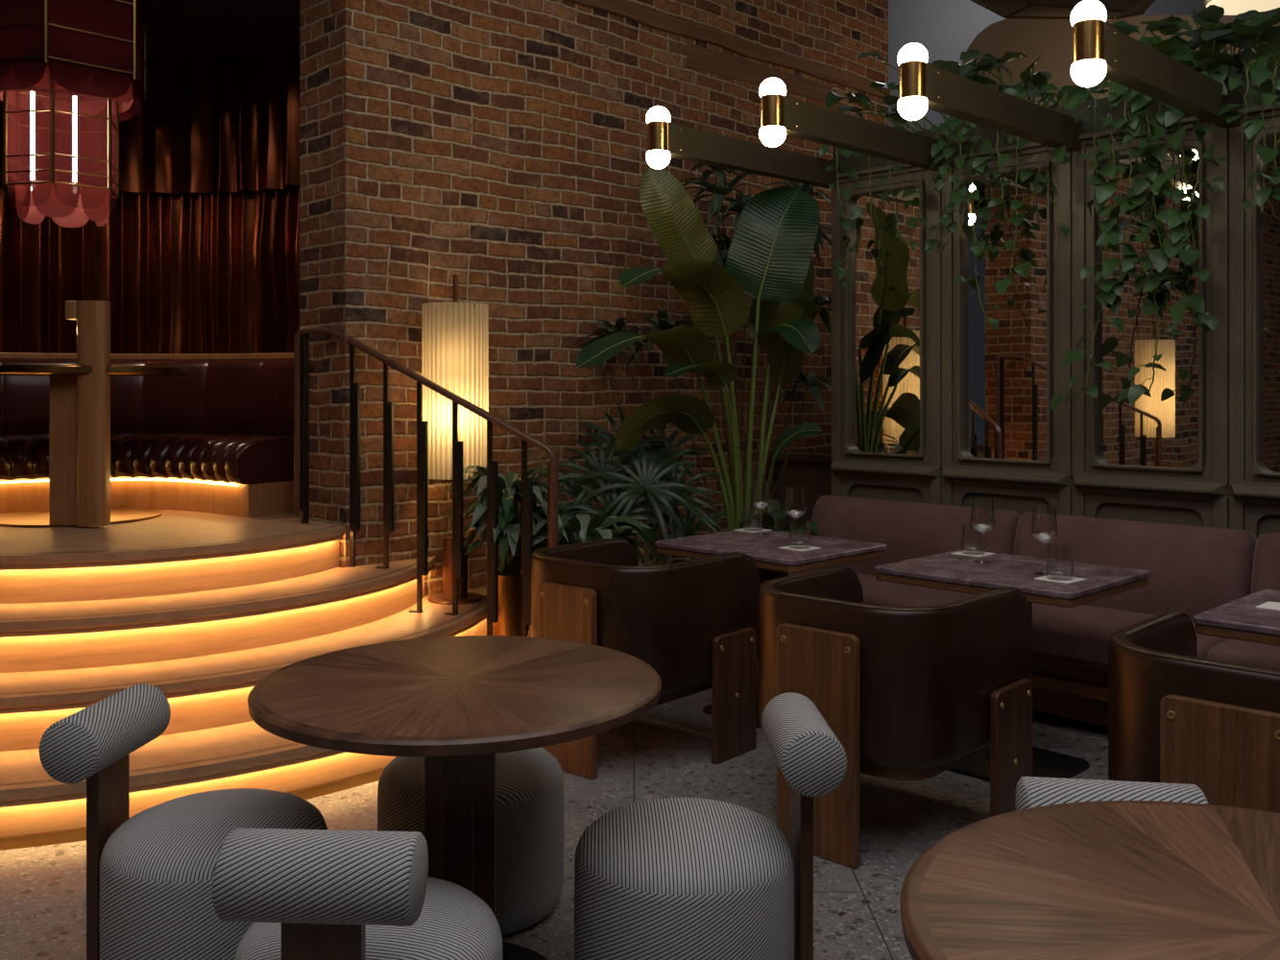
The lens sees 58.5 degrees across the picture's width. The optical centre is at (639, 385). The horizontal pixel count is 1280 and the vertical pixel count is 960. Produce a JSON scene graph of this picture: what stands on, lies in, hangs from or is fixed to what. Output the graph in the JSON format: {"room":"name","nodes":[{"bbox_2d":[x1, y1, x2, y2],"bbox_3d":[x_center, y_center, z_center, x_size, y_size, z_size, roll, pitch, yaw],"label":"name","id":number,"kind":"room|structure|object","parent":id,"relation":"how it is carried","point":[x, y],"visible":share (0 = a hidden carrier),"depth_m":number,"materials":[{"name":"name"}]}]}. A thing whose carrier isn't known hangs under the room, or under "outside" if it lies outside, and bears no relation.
{"room":"restaurant","nodes":[
{"label":"restaurant","id":0,"kind":"room"},
{"bbox_2d":[142,0,299,55],"bbox_3d":[-3.491,-1.900,6.011,5.400,0.140,3.720,0,0,-44],"label":"ceiling","id":1,"kind":"structure","parent":0,"point":[174,27],"depth_m":5.80,"materials":[{"name":"paint"}]},
{"bbox_2d":[0,0,146,227],"bbox_3d":[-2.548,-1.276,5.050,0.738,1.108,0.659,0,0,-44],"label":"lantern","id":2,"kind":"object","parent":1,"relation":"hanging from","point":[60,60],"visible":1,"depth_m":4.89,"materials":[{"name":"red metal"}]},
{"bbox_2d":[0,43,299,193],"bbox_3d":[-2.810,-1.450,5.735,2.921,0.760,1.161,0,0,-21],"label":"curtain valance","id":3,"kind":"object","parent":1,"relation":"hanging from","point":[219,121],"visible":0.47,"depth_m":6.28,"materials":[{"name":"red fabric"}]},
{"bbox_2d":[0,184,299,354],"bbox_3d":[-2.834,-0.640,5.770,3.047,0.980,1.197,0,0,-21],"label":"curtain","id":4,"kind":"object","parent":3,"relation":"hanging from","point":[189,273],"visible":0.45,"depth_m":6.34,"materials":[{"name":"red fabric"}]},
{"bbox_2d":[492,569,529,636],"bbox_3d":[-0.572,0.985,5.020,0.185,0.330,0.185,0,0,-44],"label":"pot","id":5,"kind":"object","parent":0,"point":[509,623],"depth_m":4.94,"materials":[{"name":"gold metal"}]},
{"bbox_2d":[0,688,1108,959],"bbox_3d":[-0.502,1.380,2.304,16.500,0.100,14.000,0,0,-44],"label":"floor","id":6,"kind":"structure","parent":0,"point":[665,752],"depth_m":3.51,"materials":[{"name":"stone"}]},
{"bbox_2d":[38,683,327,959],"bbox_3d":[-0.978,1.017,2.534,0.561,0.626,0.474,0,0,6],"label":"chair","id":7,"kind":"object","parent":6,"relation":"on","point":[150,873],"visible":0.84,"depth_m":2.41,"materials":[{"name":"fabric"}]},
{"bbox_2d":[0,509,531,850],"bbox_3d":[-2.938,0.970,5.394,5.230,0.721,5.135,0,0,-44],"label":"stairs","id":8,"kind":"structure","parent":6,"relation":"on","point":[198,608],"depth_m":4.06,"materials":[{"name":"brown wood"}]},
{"bbox_2d":[0,300,190,527],"bbox_3d":[-2.599,0.122,5.284,0.970,0.975,0.976,0,0,-44],"label":"table","id":9,"kind":"object","parent":8,"relation":"on","point":[80,394],"visible":1,"depth_m":4.92,"materials":[{"name":"brown wood"}]},
{"bbox_2d":[0,352,299,517],"bbox_3d":[-2.808,0.217,5.651,2.862,0.785,1.376,0,0,-17],"label":"booth","id":10,"kind":"object","parent":8,"relation":"on","point":[217,438],"visible":0.7,"depth_m":5.84,"materials":[{"name":"leather"}]},
{"bbox_2d":[293,327,557,636],"bbox_3d":[-0.936,0.535,4.891,1.254,1.589,0.042,0,0,18],"label":"stair railing","id":11,"kind":"object","parent":8,"relation":"attached to","point":[301,337],"visible":0.91,"depth_m":4.88,"materials":[{"name":"brown metal"}]},
{"bbox_2d":[422,274,488,604],"bbox_3d":[-0.838,0.233,5.190,0.297,1.475,0.297,0,0,-44],"label":"floor lamp","id":12,"kind":"object","parent":8,"relation":"on","point":[455,334],"visible":0.75,"depth_m":5.07,"materials":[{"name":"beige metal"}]},
{"bbox_2d":[438,465,583,636],"bbox_3d":[-0.568,0.746,5.017,0.590,0.809,0.687,0,0,-44],"label":"potted plant","id":13,"kind":"object","parent":8,"relation":"on","point":[508,530],"visible":0.64,"depth_m":4.93,"materials":[{"name":"green plant"}]},
{"bbox_2d":[212,827,502,959],"bbox_3d":[-0.487,1.017,2.012,0.474,0.626,0.561,0,0,3],"label":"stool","id":14,"kind":"object","parent":6,"relation":"on","point":[305,894],"visible":1,"depth_m":1.77,"materials":[{"name":"grey fabric"}]},
{"bbox_2d":[247,635,661,959],"bbox_3d":[-0.393,0.985,2.500,0.880,0.690,0.880,0,0,-6],"label":"round table","id":15,"kind":"object","parent":6,"relation":"on","point":[455,703],"visible":0.97,"depth_m":2.42,"materials":[{"name":"brown wood"}]},
{"bbox_2d":[377,636,564,937],"bbox_3d":[-0.435,1.017,2.978,0.474,0.626,0.561,0,0,-4],"label":"stool","id":16,"kind":"object","parent":6,"relation":"on","point":[530,811],"visible":0.34,"depth_m":2.78,"materials":[{"name":"grey fabric"}]},
{"bbox_2d":[499,511,660,573],"bbox_3d":[-0.249,0.943,5.051,0.713,0.774,0.727,0,0,9],"label":"leaf plant","id":17,"kind":"object","parent":6,"relation":"on","point":[591,530],"visible":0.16,"depth_m":4.97,"materials":[{"name":"green plant"}]},
{"bbox_2d":[537,405,729,565],"bbox_3d":[-0.019,0.712,5.508,1.040,1.235,0.649,0,0,4],"label":"palm","id":18,"kind":"object","parent":6,"relation":"on","point":[636,491],"visible":0.65,"depth_m":5.48,"materials":[{"name":"green plant"}]},
{"bbox_2d":[531,537,760,779],"bbox_3d":[-0.027,0.970,4.208,0.716,0.720,0.719,0,0,41],"label":"barrel armchair","id":19,"kind":"object","parent":6,"relation":"on","point":[694,622],"visible":0.78,"depth_m":3.98,"materials":[{"name":"brown leather"}]},
{"bbox_2d":[576,167,821,531],"bbox_3d":[0.320,0.122,5.536,1.401,2.416,0.659,0,0,-16],"label":"potted plant","id":20,"kind":"object","parent":6,"relation":"on","point":[769,260],"visible":0.88,"depth_m":5.59,"materials":[{"name":"green plant"}]},
{"bbox_2d":[574,692,846,959],"bbox_3d":[0.139,1.017,2.471,0.561,0.626,0.474,0,0,-2],"label":"chair","id":21,"kind":"object","parent":6,"relation":"on","point":[664,879],"visible":1,"depth_m":2.33,"materials":[{"name":"grey fabric"}]},
{"bbox_2d":[654,531,886,728],"bbox_3d":[0.530,0.985,4.665,0.625,0.690,0.732,0,0,-44],"label":"square table","id":22,"kind":"object","parent":6,"relation":"on","point":[772,562],"visible":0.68,"depth_m":4.56,"materials":[{"name":"purple stone"}]},
{"bbox_2d":[734,528,772,532],"bbox_3d":[0.499,0.639,5.061,0.120,0.002,0.120,0,0,-43],"label":"paper napkin","id":23,"kind":"object","parent":22,"relation":"on","point":[742,530],"visible":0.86,"depth_m":5.04,"materials":[{"name":"white paper"}]},
{"bbox_2d":[742,504,762,531],"bbox_3d":[0.499,0.582,5.061,0.089,0.110,0.089,0,0,-44],"label":"tumbler","id":24,"kind":"object","parent":23,"relation":"on","point":[759,504],"visible":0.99,"depth_m":5.05,"materials":[{"name":"clear glass"}]},
{"bbox_2d":[750,480,772,535],"bbox_3d":[0.524,0.524,4.929,0.089,0.232,0.089,0,0,-44],"label":"wine glass","id":25,"kind":"object","parent":22,"relation":"on","point":[760,533],"visible":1,"depth_m":4.92,"materials":[{"name":"clear glass"}]},
{"bbox_2d":[784,486,806,545],"bbox_3d":[0.628,0.524,4.604,0.089,0.232,0.089,0,0,-44],"label":"wine glass","id":26,"kind":"object","parent":22,"relation":"on","point":[786,487],"visible":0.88,"depth_m":4.59,"materials":[{"name":"clear glass"}]},
{"bbox_2d":[777,545,821,551],"bbox_3d":[0.630,0.639,4.506,0.120,0.002,0.120,0,0,-42],"label":"paper napkin","id":27,"kind":"object","parent":22,"relation":"on","point":[784,547],"visible":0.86,"depth_m":4.49,"materials":[{"name":"white paper"}]},
{"bbox_2d":[788,519,811,549],"bbox_3d":[0.630,0.582,4.506,0.089,0.110,0.089,0,0,-44],"label":"tumbler","id":28,"kind":"object","parent":27,"relation":"on","point":[794,547],"visible":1,"depth_m":4.50,"materials":[{"name":"clear glass"}]},
{"bbox_2d":[739,498,819,534],"bbox_3d":[0.691,0.952,5.763,0.726,0.756,0.604,0,0,-44],"label":"philodendron","id":29,"kind":"object","parent":6,"relation":"on","point":[774,513],"visible":0.11,"depth_m":5.64,"materials":[{"name":"green plant"}]},
{"bbox_2d":[830,167,943,505],"bbox_3d":[1.214,0.133,5.690,0.115,2.395,0.637,0,0,-44],"label":"mirror panel","id":30,"kind":"object","parent":6,"relation":"on","point":[886,328],"visible":0.72,"depth_m":5.70,"materials":[{"name":"green paint"}]},
{"bbox_2d":[851,187,919,455],"bbox_3d":[1.236,-0.318,5.712,0.008,1.325,0.443,0,0,-44],"label":"mirror glass","id":31,"kind":"object","parent":30,"relation":"attached to","point":[885,270],"depth_m":5.71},
{"bbox_2d":[758,565,1032,869],"bbox_3d":[0.736,0.970,3.491,0.716,0.720,0.719,0,0,43],"label":"barrel armchair","id":32,"kind":"object","parent":6,"relation":"on","point":[907,693],"visible":0.9,"depth_m":3.21,"materials":[{"name":"brown leather"}]},
{"bbox_2d":[941,145,1074,516],"bbox_3d":[1.663,0.133,5.230,0.115,2.395,0.637,0,0,-44],"label":"mirror panel","id":33,"kind":"object","parent":6,"relation":"on","point":[999,386],"visible":0.73,"depth_m":5.23,"materials":[{"name":"green paint"}]},
{"bbox_2d":[964,169,1046,460],"bbox_3d":[1.685,-0.318,5.252,0.008,1.325,0.443,0,0,-44],"label":"mirror glass","id":34,"kind":"object","parent":33,"relation":"attached to","point":[1005,367],"depth_m":5.25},
{"bbox_2d":[832,65,1279,178],"bbox_3d":[2.031,-1.153,5.153,0.475,0.173,2.592,0,0,-44],"label":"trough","id":35,"kind":"object","parent":33,"relation":"on","point":[859,164],"visible":0.17,"depth_m":5.01,"materials":[{"name":"green paint"}]},
{"bbox_2d":[675,126,839,189],"bbox_3d":[0.561,-1.090,5.485,1.235,0.130,0.070,0,0,-44],"label":"ceiling beam","id":36,"kind":"structure","parent":35,"relation":"attached to","point":[703,147],"depth_m":5.44,"materials":[{"name":"brown wood"}]},
{"bbox_2d":[646,105,685,169],"bbox_3d":[0.107,-1.090,5.042,0.183,0.275,0.107,0,0,-44],"label":"globe lamp","id":37,"kind":"object","parent":36,"relation":"attached to","point":[665,138],"visible":1,"depth_m":4.98,"materials":[{"name":"gold metal"}]},
{"bbox_2d":[789,100,949,171],"bbox_3d":[1.010,-1.090,5.025,1.235,0.130,0.070,0,0,-44],"label":"ceiling beam","id":38,"kind":"structure","parent":35,"relation":"attached to","point":[821,125],"depth_m":4.95,"materials":[{"name":"brown wood"}]},
{"bbox_2d":[759,77,800,146],"bbox_3d":[0.556,-1.090,4.582,0.183,0.275,0.107,0,0,-44],"label":"globe lamp","id":39,"kind":"object","parent":38,"relation":"attached to","point":[780,112],"visible":1,"depth_m":4.52,"materials":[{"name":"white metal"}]},
{"bbox_2d":[819,121,941,289],"bbox_3d":[1.227,-0.886,5.612,0.396,0.825,0.641,0,0,-44],"label":"vine","id":40,"kind":"object","parent":35,"relation":"in","point":[857,211],"visible":0.67,"depth_m":5.63,"materials":[{"name":"green plant"}]},
{"bbox_2d":[901,116,1000,330],"bbox_3d":[1.516,-0.780,5.299,0.419,1.075,0.493,0,0,-44],"label":"vine","id":41,"kind":"object","parent":35,"relation":"in","point":[978,248],"visible":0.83,"depth_m":5.19,"materials":[{"name":"green plant"}]},
{"bbox_2d":[927,70,1082,152],"bbox_3d":[1.459,-1.090,4.565,1.235,0.130,0.070,0,0,-44],"label":"ceiling beam","id":42,"kind":"structure","parent":35,"relation":"attached to","point":[965,99],"depth_m":4.51,"materials":[{"name":"brown wood"}]},
{"bbox_2d":[897,43,942,120],"bbox_3d":[1.005,-1.090,4.122,0.183,0.275,0.107,0,0,-44],"label":"globe lamp","id":43,"kind":"object","parent":42,"relation":"attached to","point":[920,81],"visible":1,"depth_m":4.06,"materials":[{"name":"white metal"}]},
{"bbox_2d":[825,48,1094,132],"bbox_3d":[1.435,-1.415,5.667,0.649,0.511,1.473,0,0,-44],"label":"hanging plant","id":44,"kind":"object","parent":42,"relation":"on","point":[970,70],"visible":0.47,"depth_m":5.41,"materials":[{"name":"green plant"}]},
{"bbox_2d":[972,83,1074,294],"bbox_3d":[1.749,-0.850,5.040,0.447,0.914,0.434,0,0,-44],"label":"vine","id":45,"kind":"object","parent":35,"relation":"in","point":[1040,181],"visible":0.71,"depth_m":4.96,"materials":[{"name":"green plant"}]},
{"bbox_2d":[1050,78,1160,410],"bbox_3d":[1.946,-0.597,4.786,0.428,1.410,0.479,0,0,24],"label":"vine","id":46,"kind":"object","parent":35,"relation":"in","point":[1112,235],"visible":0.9,"depth_m":4.66,"materials":[{"name":"green plant"}]},
{"bbox_2d":[1111,52,1228,405],"bbox_3d":[2.167,-0.614,4.580,0.497,1.383,0.450,0,0,-44],"label":"vine","id":47,"kind":"object","parent":35,"relation":"in","point":[1175,246],"visible":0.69,"depth_m":4.48,"materials":[{"name":"green plant"}]},
{"bbox_2d":[1104,30,1241,128],"bbox_3d":[1.908,-1.090,4.105,1.235,0.130,0.070,0,0,-44],"label":"ceiling beam","id":48,"kind":"structure","parent":35,"relation":"attached to","point":[1144,69],"depth_m":4.04,"materials":[{"name":"brown wood"}]},
{"bbox_2d":[1070,0,1118,87],"bbox_3d":[1.454,-1.090,3.662,0.183,0.275,0.107,0,0,-44],"label":"globe lamp","id":49,"kind":"object","parent":48,"relation":"attached to","point":[1095,40],"visible":1,"depth_m":3.60,"materials":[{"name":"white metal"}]},
{"bbox_2d":[1088,4,1279,112],"bbox_3d":[2.343,-1.360,4.799,0.747,0.631,0.982,0,0,-32],"label":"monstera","id":50,"kind":"object","parent":35,"relation":"in","point":[1212,35],"visible":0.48,"depth_m":4.62,"materials":[{"name":"green plant"}]},
{"bbox_2d":[1217,51,1279,218],"bbox_3d":[2.427,-0.955,4.369,0.415,0.652,0.290,0,0,-44],"label":"vine","id":51,"kind":"object","parent":35,"relation":"in","point":[1256,70],"visible":1,"depth_m":4.28,"materials":[{"name":"green plant"}]},
{"bbox_2d":[874,549,1150,781],"bbox_3d":[1.299,0.985,4.006,0.625,0.690,0.732,0,0,-44],"label":"square table","id":52,"kind":"object","parent":6,"relation":"on","point":[945,571],"visible":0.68,"depth_m":3.92,"materials":[{"name":"purple stone"}]},
{"bbox_2d":[950,550,995,556],"bbox_3d":[1.269,0.639,4.352,0.120,0.002,0.120,0,0,45],"label":"paper napkin","id":53,"kind":"object","parent":52,"relation":"on","point":[955,553],"visible":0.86,"depth_m":4.33,"materials":[{"name":"white paper"}]},
{"bbox_2d":[961,524,985,555],"bbox_3d":[1.269,0.582,4.352,0.089,0.110,0.089,0,0,-44],"label":"tumbler","id":54,"kind":"object","parent":53,"relation":"on","point":[968,553],"visible":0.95,"depth_m":4.35,"materials":[{"name":"clear glass"}]},
{"bbox_2d":[969,497,995,564],"bbox_3d":[1.242,0.524,4.139,0.089,0.232,0.089,0,0,-44],"label":"wine glass","id":55,"kind":"object","parent":52,"relation":"on","point":[975,562],"visible":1,"depth_m":4.13,"materials":[{"name":"clear glass"}]},
{"bbox_2d":[1030,505,1058,576],"bbox_3d":[1.375,0.524,3.886,0.089,0.232,0.089,0,0,-44],"label":"wine glass","id":56,"kind":"object","parent":52,"relation":"on","point":[1043,573],"visible":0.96,"depth_m":3.88,"materials":[{"name":"clear glass"}]},
{"bbox_2d":[1034,575,1086,583],"bbox_3d":[1.390,0.639,3.780,0.120,0.002,0.120,0,0,-42],"label":"paper napkin","id":57,"kind":"object","parent":52,"relation":"on","point":[1044,578],"visible":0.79,"depth_m":3.76,"materials":[{"name":"white paper"}]},
{"bbox_2d":[1045,543,1074,580],"bbox_3d":[1.390,0.582,3.780,0.089,0.110,0.089,0,0,-44],"label":"tumbler","id":58,"kind":"object","parent":57,"relation":"on","point":[1058,577],"visible":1,"depth_m":3.78,"materials":[{"name":"clear glass"}]},
{"bbox_2d":[788,495,1279,725],"bbox_3d":[1.788,0.916,4.575,0.610,0.728,3.004,0,0,-44],"label":"banquette","id":59,"kind":"object","parent":6,"relation":"on","point":[1194,570],"visible":0.37,"depth_m":4.52,"materials":[{"name":"fabric"}]},
{"bbox_2d":[788,568,976,606],"bbox_3d":[1.062,0.980,5.204,0.450,0.160,1.089,0,0,-44],"label":"seat cushion","id":60,"kind":"object","parent":59,"relation":"on","point":[875,591],"depth_m":4.95,"materials":[{"name":"fabric"}]},
{"bbox_2d":[810,495,1020,576],"bbox_3d":[1.266,0.741,5.403,0.190,0.378,1.089,0,0,-44],"label":"cushion","id":61,"kind":"object","parent":59,"relation":"on","point":[908,530],"depth_m":5.33,"materials":[{"name":"fabric"}]},
{"bbox_2d":[1032,603,1230,671],"bbox_3d":[1.780,0.980,4.469,0.450,0.160,0.954,0,0,-44],"label":"seat cushion","id":62,"kind":"object","parent":59,"relation":"on","point":[1078,637],"depth_m":4.36,"materials":[{"name":"fabric"}]},
{"bbox_2d":[1013,512,1257,620],"bbox_3d":[1.984,0.741,4.668,0.190,0.378,0.954,0,0,-44],"label":"cushion","id":63,"kind":"object","parent":59,"relation":"on","point":[1194,570],"depth_m":4.51,"materials":[{"name":"fabric"}]},
{"bbox_2d":[1207,638,1279,670],"bbox_3d":[2.449,0.980,3.783,0.450,0.160,0.949,0,0,-44],"label":"seat cushion","id":64,"kind":"object","parent":59,"relation":"on","point":[1227,650],"depth_m":3.91,"materials":[{"name":"fabric"}]},
{"bbox_2d":[1251,532,1279,594],"bbox_3d":[2.653,0.741,3.982,0.190,0.378,0.949,0,0,-44],"label":"cushion","id":65,"kind":"object","parent":59,"relation":"on","point":[1265,549],"depth_m":4.24,"materials":[{"name":"fabric"}]},
{"bbox_2d":[899,800,1279,959],"bbox_3d":[0.755,0.985,1.335,0.880,0.690,0.880,0,0,-29],"label":"round table","id":66,"kind":"object","parent":6,"relation":"on","point":[1099,880],"visible":1,"depth_m":1.46,"materials":[{"name":"brown wood"}]},
{"bbox_2d":[1015,776,1208,810],"bbox_3d":[0.806,1.017,1.818,0.474,0.626,0.561,0,0,8],"label":"chair","id":67,"kind":"object","parent":6,"relation":"on","point":[1030,791],"visible":0.23,"depth_m":2.00,"materials":[{"name":"grey fabric"}]},
{"bbox_2d":[1071,121,1229,529],"bbox_3d":[2.112,0.133,4.769,0.115,2.395,0.637,0,0,-44],"label":"mirror panel","id":68,"kind":"object","parent":6,"relation":"on","point":[1182,423],"visible":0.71,"depth_m":4.76,"materials":[{"name":"green paint"}]},
{"bbox_2d":[1098,147,1198,468],"bbox_3d":[2.134,-0.318,4.791,0.008,1.325,0.443,0,0,-44],"label":"mirror glass","id":69,"kind":"object","parent":68,"relation":"attached to","point":[1160,429],"depth_m":4.78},
{"bbox_2d":[1108,610,1279,813],"bbox_3d":[1.504,0.970,2.719,0.716,0.720,0.719,0,0,44],"label":"barrel armchair","id":70,"kind":"object","parent":6,"relation":"on","point":[1175,715],"visible":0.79,"depth_m":2.53,"materials":[{"name":"brown leather"}]},
{"bbox_2d":[1193,589,1279,646],"bbox_3d":[2.008,0.985,3.133,0.625,0.690,0.732,0,0,-44],"label":"square table","id":71,"kind":"object","parent":6,"relation":"on","point":[1239,619],"visible":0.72,"depth_m":3.15,"materials":[{"name":"purple stone"}]},
{"bbox_2d":[1255,601,1279,610],"bbox_3d":[1.860,0.639,3.297,0.120,0.002,0.120,0,0,-45],"label":"paper napkin","id":72,"kind":"object","parent":71,"relation":"on","point":[1268,605],"visible":1,"depth_m":3.31,"materials":[{"name":"white paper"}]},
{"bbox_2d":[1229,109,1279,538],"bbox_3d":[2.561,0.133,4.309,0.115,2.395,0.637,0,0,-44],"label":"mirror panel","id":73,"kind":"object","parent":6,"relation":"on","point":[1254,231],"visible":0.65,"depth_m":4.49,"materials":[{"name":"green paint"}]},
{"bbox_2d":[1259,135,1279,473],"bbox_3d":[2.583,-0.318,4.331,0.008,1.325,0.443,0,0,-44],"label":"mirror glass","id":74,"kind":"object","parent":73,"relation":"attached to","point":[1269,226],"depth_m":4.46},
{"bbox_2d":[299,0,888,596],"bbox_3d":[0.073,-1.170,6.590,4.190,5.000,0.410,0,0,-44],"label":"wall","id":75,"kind":"structure","parent":0,"point":[499,146],"depth_m":5.63,"materials":[{"name":"red brick"}]},
{"bbox_2d":[567,0,891,97],"bbox_3d":[0.617,-2.020,6.849,3.050,0.097,0.078,0,0,-44],"label":"ceiling beam","id":76,"kind":"structure","parent":75,"relation":"attached to","point":[648,17],"depth_m":6.71,"materials":[{"name":"brown wood"}]},
{"bbox_2d":[686,42,832,101],"bbox_3d":[0.749,-1.883,6.979,1.380,0.145,0.036,0,0,-44],"label":"trim","id":77,"kind":"structure","parent":75,"relation":"attached to","point":[698,58],"depth_m":6.84,"materials":[{"name":"brown wood"}]},
{"bbox_2d":[770,451,832,534],"bbox_3d":[1.198,0.868,6.647,0.120,0.925,1.040,0,0,-44],"label":"wainscot panel","id":78,"kind":"object","parent":75,"relation":"attached to","point":[812,471],"visible":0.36,"depth_m":6.87,"materials":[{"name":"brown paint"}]},
{"bbox_2d":[969,0,1155,21],"bbox_3d":[2.629,-2.526,7.115,0.689,0.938,1.349,0,0,-16],"label":"canopy","id":79,"kind":"object","parent":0,"point":[1060,10],"visible":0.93,"depth_m":7.15,"materials":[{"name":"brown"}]},
{"bbox_2d":[888,0,1279,477],"bbox_3d":[5.116,-1.170,7.787,0.200,5.000,14.000,0,0,-44],"label":"wall","id":80,"kind":"structure","parent":0,"point":[946,29],"depth_m":10.16,"materials":[{"name":"grey paint"}]},
{"bbox_2d":[962,14,1279,496],"bbox_3d":[5.355,-0.651,5.502,0.150,3.963,8.396,0,0,-44],"label":"wall","id":81,"kind":"structure","parent":0,"point":[1051,39],"depth_m":7.99,"materials":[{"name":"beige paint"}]},
{"bbox_3d":[-0.502,-3.745,2.304,16.500,0.150,14.000,0,0,-44],"label":"ceiling","id":82,"kind":"structure","parent":0,"visible":0},
{"bbox_2d":[1204,0,1279,15],"bbox_3d":[3.530,-2.934,6.600,0.490,1.472,0.490,0,0,-44],"label":"round ceiling light","id":83,"kind":"object","parent":82,"relation":"hanging from","point":[1231,7],"visible":0.7,"depth_m":6.62,"materials":[{"name":"white"}]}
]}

